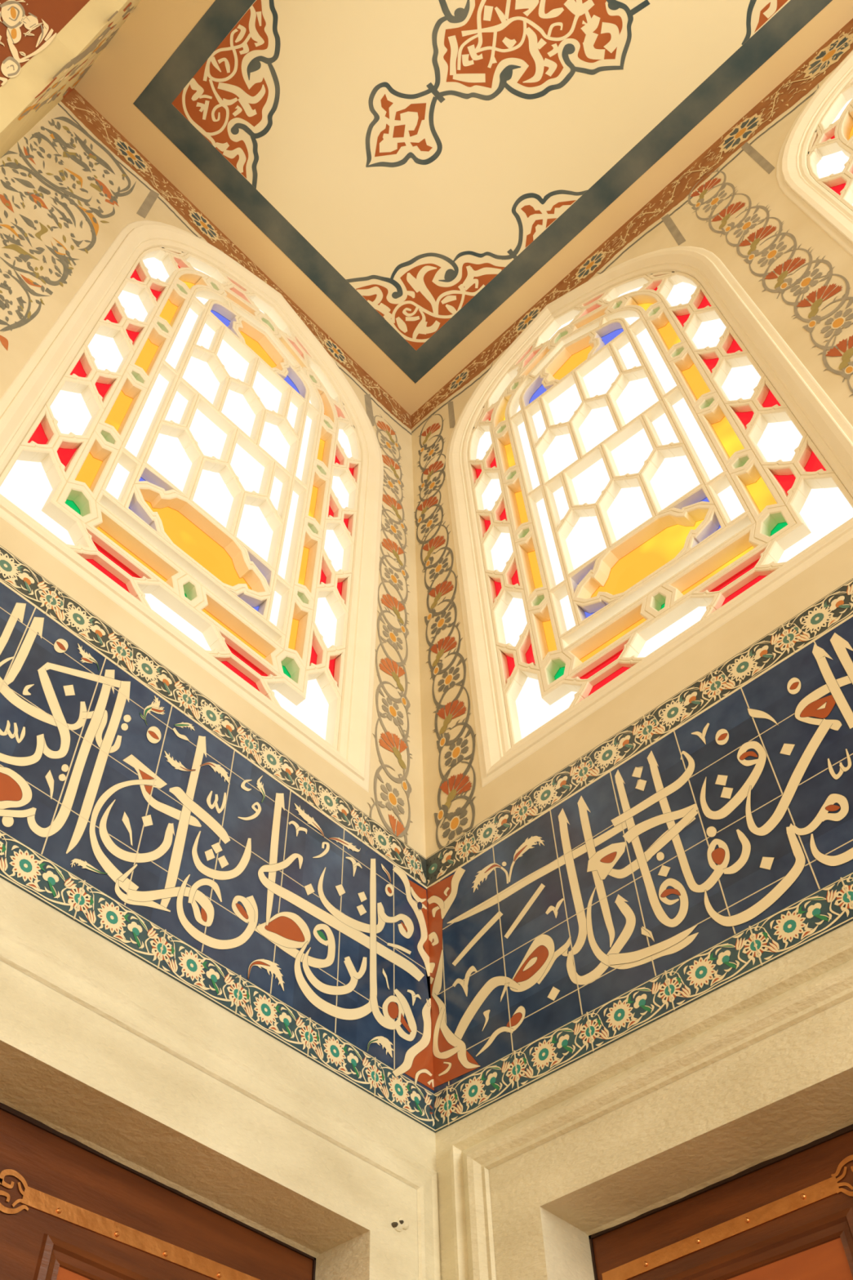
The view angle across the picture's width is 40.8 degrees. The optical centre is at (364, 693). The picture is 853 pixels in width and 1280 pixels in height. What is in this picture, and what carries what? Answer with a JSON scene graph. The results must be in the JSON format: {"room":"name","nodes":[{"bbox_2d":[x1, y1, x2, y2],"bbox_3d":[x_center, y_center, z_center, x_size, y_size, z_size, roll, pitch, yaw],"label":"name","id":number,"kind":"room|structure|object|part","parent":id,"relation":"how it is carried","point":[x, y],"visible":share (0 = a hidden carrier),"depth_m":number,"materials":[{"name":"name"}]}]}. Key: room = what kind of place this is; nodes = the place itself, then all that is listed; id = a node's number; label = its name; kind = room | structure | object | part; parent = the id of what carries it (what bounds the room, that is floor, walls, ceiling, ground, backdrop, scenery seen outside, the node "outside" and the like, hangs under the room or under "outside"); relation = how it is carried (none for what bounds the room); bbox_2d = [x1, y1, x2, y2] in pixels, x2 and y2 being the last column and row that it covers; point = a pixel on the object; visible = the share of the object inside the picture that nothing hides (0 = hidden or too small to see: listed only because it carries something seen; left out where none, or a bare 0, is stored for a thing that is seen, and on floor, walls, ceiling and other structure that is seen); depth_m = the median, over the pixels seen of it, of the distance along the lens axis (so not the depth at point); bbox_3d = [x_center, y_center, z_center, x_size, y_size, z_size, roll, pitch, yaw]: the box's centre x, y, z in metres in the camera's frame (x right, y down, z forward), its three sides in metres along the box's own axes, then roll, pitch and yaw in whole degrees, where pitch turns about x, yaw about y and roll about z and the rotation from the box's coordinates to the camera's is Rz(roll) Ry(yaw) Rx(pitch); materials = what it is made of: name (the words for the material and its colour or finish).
{"room":"mosque","nodes":[
{"label":"mosque","id":0,"kind":"room"},
{"bbox_2d":[0,0,141,158],"bbox_3d":[-0.524,-3.566,3.788,4.551,6.646,0.951,-38,-61,27],"label":"wall","id":1,"kind":"structure","parent":0,"point":[47,46],"depth_m":4.44,"materials":[{"name":"paint"}]},
{"bbox_2d":[0,88,431,1130],"bbox_3d":[-0.723,-0.947,4.621,0.144,4.840,2.600,-38,-61,27],"label":"wall","id":2,"kind":"structure","parent":0,"point":[73,182],"depth_m":4.79,"materials":[{"name":"paint"}]},
{"bbox_2d":[0,220,383,792],"bbox_3d":[-0.576,-1.180,5.079,0.108,3.492,1.799,-38,-61,27],"label":"window","id":3,"kind":"structure","parent":2,"relation":"in","point":[153,539],"depth_m":4.52,"materials":[{"name":"multicoloured glass"}]},
{"bbox_3d":[-0.606,-1.145,5.095,0.001,2.778,1.100,-38,-61,27],"label":"green glass","id":4,"kind":"part","parent":3,"relation":"part of","materials":[{"name":"green glass"}]},
{"bbox_3d":[-0.590,-1.135,5.059,0.010,3.107,1.491,-38,-61,27],"label":"red glass","id":5,"kind":"part","parent":3,"relation":"part of","materials":[{"name":"glass"}]},
{"label":"amber glass","id":6,"kind":"part","parent":3,"relation":"part of","materials":[{"name":"glass"}]},
{"bbox_3d":[-0.599,-1.125,5.067,0.001,2.260,0.690,-38,-61,27],"label":"blue glass","id":7,"kind":"part","parent":3,"relation":"part of","materials":[{"name":"blue glass"}]},
{"bbox_2d":[0,545,435,1132],"bbox_3d":[-0.519,0.335,3.219,0.005,1.058,2.089,-38,-61,27],"label":"frieze","id":8,"kind":"object","parent":2,"relation":"attached to","point":[135,807],"visible":1,"depth_m":3.23,"materials":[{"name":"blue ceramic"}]},
{"bbox_2d":[380,435,395,454],"bbox_3d":[0.132,-1.376,6.349,0.001,0.142,0.127,-38,-61,27],"label":"flower","id":9,"kind":"object","parent":2,"relation":"on","point":[386,442],"depth_m":6.34,"materials":[{"name":"grey paint"}]},
{"bbox_2d":[383,475,398,493],"bbox_3d":[0.136,-1.098,6.015,0.001,0.142,0.127,-38,-61,27],"label":"flower","id":10,"kind":"object","parent":2,"relation":"on","point":[390,484],"depth_m":6.01,"materials":[{"name":"grey paint"}]},
{"bbox_2d":[380,782,404,815],"bbox_3d":[0.101,0.383,4.146,0.001,0.142,0.127,-38,-61,27],"label":"flower","id":11,"kind":"object","parent":2,"relation":"on","point":[392,797],"depth_m":4.14,"materials":[{"name":"grey paint"}]},
{"bbox_2d":[382,697,404,725],"bbox_3d":[0.112,0.072,4.544,0.001,0.142,0.127,-38,-61,27],"label":"flower","id":12,"kind":"object","parent":2,"relation":"on","point":[393,712],"depth_m":4.54,"materials":[{"name":"grey paint"}]},
{"bbox_2d":[382,624,403,650],"bbox_3d":[0.121,-0.242,4.944,0.001,0.142,0.127,-38,-61,27],"label":"flower","id":13,"kind":"object","parent":2,"relation":"on","point":[393,637],"depth_m":4.94,"materials":[{"name":"grey paint"}]},
{"bbox_2d":[384,518,402,539],"bbox_3d":[0.142,-0.814,5.677,0.001,0.142,0.127,-38,-61,27],"label":"flower","id":14,"kind":"object","parent":2,"relation":"on","point":[392,527],"depth_m":5.68,"materials":[{"name":"grey paint"}]},
{"bbox_2d":[384,567,403,590],"bbox_3d":[0.136,-0.531,5.321,0.001,0.142,0.127,-38,-61,27],"label":"flower","id":15,"kind":"object","parent":2,"relation":"on","point":[393,579],"depth_m":5.32,"materials":[{"name":"grey paint"}]},
{"bbox_2d":[0,877,436,1279],"bbox_3d":[-0.851,1.630,1.452,0.300,3.330,2.600,-38,-61,27],"label":"wall","id":16,"kind":"structure","parent":0,"point":[65,1066],"depth_m":2.72,"materials":[{"name":"beige stone"}]},
{"bbox_2d":[0,1102,315,1279],"bbox_3d":[-0.806,1.854,1.391,0.054,2.956,1.824,-38,-61,27],"label":"door","id":17,"kind":"structure","parent":16,"relation":"in","point":[69,1210],"depth_m":2.56,"materials":[{"name":"brown wood"}]},
{"bbox_3d":[-0.462,2.073,1.637,0.001,2.283,0.573,-38,-61,27],"label":"panel","id":18,"kind":"part","parent":17,"relation":"part of","materials":[{"name":"brown wood"}]},
{"bbox_3d":[-0.460,2.056,1.655,0.020,2.333,0.673,-38,-61,27],"label":"panel moulding","id":19,"kind":"part","parent":17,"relation":"part of","materials":[{"name":"brown wood"}]},
{"bbox_2d":[0,924,440,1279],"bbox_3d":[-0.649,1.657,1.392,0.010,3.208,2.328,-38,-61,27],"label":"trim","id":20,"kind":"structure","parent":16,"relation":"attached to","point":[17,952],"depth_m":2.80,"materials":[{"name":"beige stone"}]},
{"bbox_2d":[391,1216,408,1231],"bbox_3d":[0.094,1.359,2.934,0.012,0.045,0.063,-38,-61,27],"label":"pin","id":21,"kind":"object","parent":16,"relation":"attached to","point":[402,1223],"visible":1,"depth_m":2.93,"materials":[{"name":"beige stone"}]},
{"bbox_2d":[74,0,852,415],"bbox_3d":[0.801,-3.569,5.548,4.340,0.122,2.890,-38,-61,27],"label":"ceiling","id":22,"kind":"structure","parent":0,"point":[415,177],"depth_m":5.97,"materials":[{"name":"paint"}]},
{"bbox_2d":[365,82,444,167],"bbox_3d":[0.209,-2.958,5.968,0.411,0.001,0.408,1,-52,1],"label":"decoration","id":23,"kind":"object","parent":22,"relation":"in","point":[405,122],"depth_m":5.97,"materials":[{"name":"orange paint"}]},
{"bbox_2d":[410,18,852,1132],"bbox_3d":[1.757,-1.343,4.254,4.159,4.840,0.144,-38,-61,27],"label":"wall","id":24,"kind":"structure","parent":0,"point":[730,203],"depth_m":4.80,"materials":[{"name":"paint"}]},
{"bbox_2d":[420,513,438,533],"bbox_3d":[0.328,-0.860,5.803,0.123,0.138,0.001,-38,-61,27],"label":"flower","id":25,"kind":"object","parent":24,"relation":"on","point":[430,522],"depth_m":5.80,"materials":[{"name":"paint"}]},
{"bbox_2d":[422,444,439,461],"bbox_3d":[0.369,-1.338,6.364,0.123,0.138,0.001,-38,-61,27],"label":"flower","id":26,"kind":"object","parent":24,"relation":"on","point":[432,451],"depth_m":6.36,"materials":[{"name":"paint"}]},
{"bbox_2d":[423,475,440,494],"bbox_3d":[0.357,-1.102,6.074,0.123,0.138,0.001,-38,-61,27],"label":"flower","id":27,"kind":"object","parent":24,"relation":"on","point":[430,486],"depth_m":6.07,"materials":[{"name":"paint"}]},
{"bbox_2d":[429,557,448,578],"bbox_3d":[0.349,-0.591,5.415,0.123,0.138,0.001,-38,-61,27],"label":"flower","id":28,"kind":"object","parent":24,"relation":"on","point":[438,568],"depth_m":5.41,"materials":[{"name":"paint"}]},
{"bbox_2d":[431,610,450,634],"bbox_3d":[0.337,-0.311,5.068,0.123,0.138,0.001,-38,-61,27],"label":"flower","id":29,"kind":"object","parent":24,"relation":"on","point":[441,622],"depth_m":5.07,"materials":[{"name":"paint"}]},
{"bbox_2d":[437,666,459,692],"bbox_3d":[0.345,-0.056,4.719,0.123,0.138,0.001,-38,-61,27],"label":"flower","id":30,"kind":"object","parent":24,"relation":"on","point":[448,679],"depth_m":4.72,"materials":[{"name":"paint"}]},
{"bbox_2d":[441,806,467,839],"bbox_3d":[0.320,0.464,4.077,0.123,0.138,0.001,-38,-61,27],"label":"flower","id":31,"kind":"object","parent":24,"relation":"on","point":[455,820],"depth_m":4.08,"materials":[{"name":"paint"}]},
{"bbox_2d":[444,737,468,767],"bbox_3d":[0.347,0.225,4.347,0.123,0.138,0.001,-38,-61,27],"label":"flower","id":32,"kind":"object","parent":24,"relation":"on","point":[455,750],"depth_m":4.35,"materials":[{"name":"paint"}]},
{"bbox_2d":[426,577,852,1133],"bbox_3d":[1.372,0.022,2.930,3.313,1.058,0.006,-38,-61,27],"label":"frieze","id":33,"kind":"object","parent":24,"relation":"attached to","point":[707,841],"visible":1,"depth_m":3.25,"materials":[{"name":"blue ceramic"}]},
{"bbox_2d":[484,864,501,872],"bbox_3d":[0.420,0.578,3.760,0.070,0.030,0.001,-38,-61,27],"label":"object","id":34,"kind":"structure","parent":33,"relation":"on","point":[494,865],"depth_m":3.77,"materials":[{"name":"tile"}]},
{"bbox_2d":[506,1013,521,1026],"bbox_3d":[0.428,0.936,3.277,0.059,0.035,0.001,-38,-61,27],"label":"calligraphy letter infill","id":35,"kind":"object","parent":33,"relation":"on","point":[517,1017],"depth_m":3.28,"materials":[{"name":"red tile"}]},
{"bbox_2d":[514,844,527,861],"bbox_3d":[0.503,0.518,3.701,0.060,0.035,0.001,-38,-61,27],"label":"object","id":36,"kind":"structure","parent":33,"relation":"on","point":[517,855],"depth_m":3.71,"materials":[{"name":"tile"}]},
{"bbox_2d":[513,945,548,982],"bbox_3d":[0.485,0.798,3.365,0.141,0.089,0.001,-38,-61,27],"label":"calligraphy letter infill","id":37,"kind":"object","parent":33,"relation":"on","point":[541,952],"depth_m":3.35,"materials":[{"name":"red tile"}]},
{"bbox_2d":[600,852,616,862],"bbox_3d":[0.721,0.490,3.382,0.059,0.034,0.001,-38,-61,27],"label":"calligraphy letter infill","id":38,"kind":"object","parent":33,"relation":"on","point":[609,858],"depth_m":3.38,"materials":[{"name":"red tile"}]},
{"bbox_2d":[661,888,680,897],"bbox_3d":[0.833,0.548,3.121,0.057,0.043,0.001,-38,-61,27],"label":"calligraphy letter infill","id":39,"kind":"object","parent":33,"relation":"on","point":[668,891],"depth_m":3.13,"materials":[{"name":"tile"}]},
{"bbox_2d":[711,848,724,864],"bbox_3d":[0.951,0.438,3.073,0.039,0.055,0.001,-38,-61,27],"label":"calligraphy letter infill","id":40,"kind":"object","parent":33,"relation":"on","point":[717,855],"depth_m":3.07,"materials":[{"name":"red tile"}]},
{"bbox_2d":[718,733,727,740],"bbox_3d":[1.041,0.128,3.331,0.032,0.022,0.001,-38,-61,27],"label":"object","id":41,"kind":"structure","parent":33,"relation":"on","point":[722,736],"depth_m":3.33,"materials":[{"name":"orange tile"}]},
{"bbox_2d":[739,751,757,759],"bbox_3d":[1.075,0.178,3.209,0.050,0.042,0.001,-38,-61,27],"label":"calligraphy letter infill","id":42,"kind":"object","parent":33,"relation":"on","point":[744,755],"depth_m":3.22,"materials":[{"name":"tile"}]},
{"bbox_2d":[800,694,835,718],"bbox_3d":[1.243,0.041,3.114,0.122,0.078,0.001,-38,-61,27],"label":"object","id":43,"kind":"structure","parent":33,"relation":"on","point":[811,710],"depth_m":3.12,"materials":[{"name":"orange tile"}]},
{"bbox_2d":[825,804,839,811],"bbox_3d":[1.181,0.290,2.889,0.034,0.027,0.001,-38,-61,27],"label":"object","id":44,"kind":"structure","parent":33,"relation":"on","point":[832,807],"depth_m":2.89,"materials":[{"name":"red tile"}]},
{"bbox_2d":[445,246,852,787],"bbox_3d":[1.048,-1.123,5.067,1.708,3.369,0.108,-38,-61,27],"label":"window","id":45,"kind":"structure","parent":24,"relation":"in","point":[627,593],"depth_m":4.56,"materials":[{"name":"multicoloured glass"}]},
{"bbox_3d":[1.071,-1.064,5.048,0.650,2.210,0.001,-38,-61,27],"label":"blue glass","id":46,"kind":"part","parent":45,"relation":"part of","materials":[{"name":"blue glass"}]},
{"label":"amber glass","id":47,"kind":"part","parent":45,"relation":"part of","materials":[{"name":"glass"}]},
{"bbox_3d":[1.061,-1.080,5.049,1.416,3.021,0.010,-38,-61,27],"label":"red glass","id":48,"kind":"part","parent":45,"relation":"part of","materials":[{"name":"red glass"}]},
{"bbox_3d":[1.077,-1.077,5.067,1.041,2.700,0.001,-38,-61,27],"label":"green glass","id":49,"kind":"part","parent":45,"relation":"part of","materials":[{"name":"glass"}]},
{"bbox_2d":[702,190,727,212],"bbox_3d":[1.700,-2.389,5.560,0.131,0.147,0.001,-38,-61,27],"label":"flower","id":50,"kind":"object","parent":24,"relation":"on","point":[718,197],"depth_m":5.56,"materials":[{"name":"grey paint"}]},
{"bbox_2d":[733,213,760,237],"bbox_3d":[1.720,-2.105,5.154,0.131,0.147,0.001,-38,-61,27],"label":"flower","id":51,"kind":"object","parent":24,"relation":"on","point":[749,223],"depth_m":5.15,"materials":[{"name":"grey paint"}]},
{"bbox_2d":[757,241,786,266],"bbox_3d":[1.717,-1.850,4.825,0.131,0.147,0.001,-38,-61,27],"label":"flower","id":52,"kind":"object","parent":24,"relation":"on","point":[773,253],"depth_m":4.82,"materials":[{"name":"grey paint"}]},
{"bbox_2d":[790,268,822,295],"bbox_3d":[1.731,-1.612,4.489,0.131,0.147,0.001,-38,-61,27],"label":"flower","id":53,"kind":"object","parent":24,"relation":"on","point":[810,279],"depth_m":4.49,"materials":[{"name":"grey paint"}]},
{"bbox_2d":[776,49,852,257],"bbox_3d":[2.478,-2.145,4.063,1.708,3.369,0.108,-38,-61,27],"label":"window","id":54,"kind":"structure","parent":24,"relation":"in","point":[828,201],"depth_m":5.15,"materials":[{"name":"white paint"}]},
{"bbox_3d":[2.491,-2.102,4.045,1.416,3.021,0.010,-38,-61,27],"label":"red glass","id":55,"kind":"part","parent":54,"relation":"part of","materials":[{"name":"glass"}]},
{"bbox_3d":[2.508,-2.088,4.057,1.049,2.678,0.001,-38,-61,27],"label":"amber glass","id":56,"kind":"part","parent":54,"relation":"part of","materials":[{"name":"orange glass"}]},
{"bbox_2d":[820,308,852,337],"bbox_3d":[1.719,-1.345,4.157,0.131,0.147,0.001,-38,-61,27],"label":"flower","id":57,"kind":"object","parent":24,"relation":"on","point":[838,322],"depth_m":4.16,"materials":[{"name":"grey paint"}]},
{"bbox_2d":[435,920,852,1279],"bbox_3d":[1.748,1.233,1.082,4.150,3.330,0.300,-38,-61,27],"label":"wall","id":58,"kind":"structure","parent":0,"point":[790,1089],"depth_m":2.75,"materials":[{"name":"beige stone"}]},
{"bbox_2d":[449,942,852,1279],"bbox_3d":[1.012,1.641,1.377,2.254,3.261,0.026,-38,-61,27],"label":"trim","id":59,"kind":"structure","parent":58,"relation":"attached to","point":[825,982],"depth_m":2.85,"materials":[{"name":"beige stone"}]},
{"bbox_2d":[588,1124,852,1279],"bbox_3d":[1.169,1.850,1.369,1.722,2.995,0.054,-38,-61,27],"label":"door","id":60,"kind":"structure","parent":58,"relation":"in","point":[788,1215],"depth_m":2.63,"materials":[{"name":"brown wood"}]},
{"bbox_3d":[0.823,2.028,1.664,0.610,2.426,0.020,-38,-61,27],"label":"panel moulding","id":61,"kind":"part","parent":60,"relation":"part of","materials":[{"name":"brown wood"}]},
{"bbox_3d":[0.824,2.045,1.645,0.510,2.376,0.001,-38,-61,27],"label":"panel","id":62,"kind":"part","parent":60,"relation":"part of","materials":[{"name":"brown wood"}]}
]}

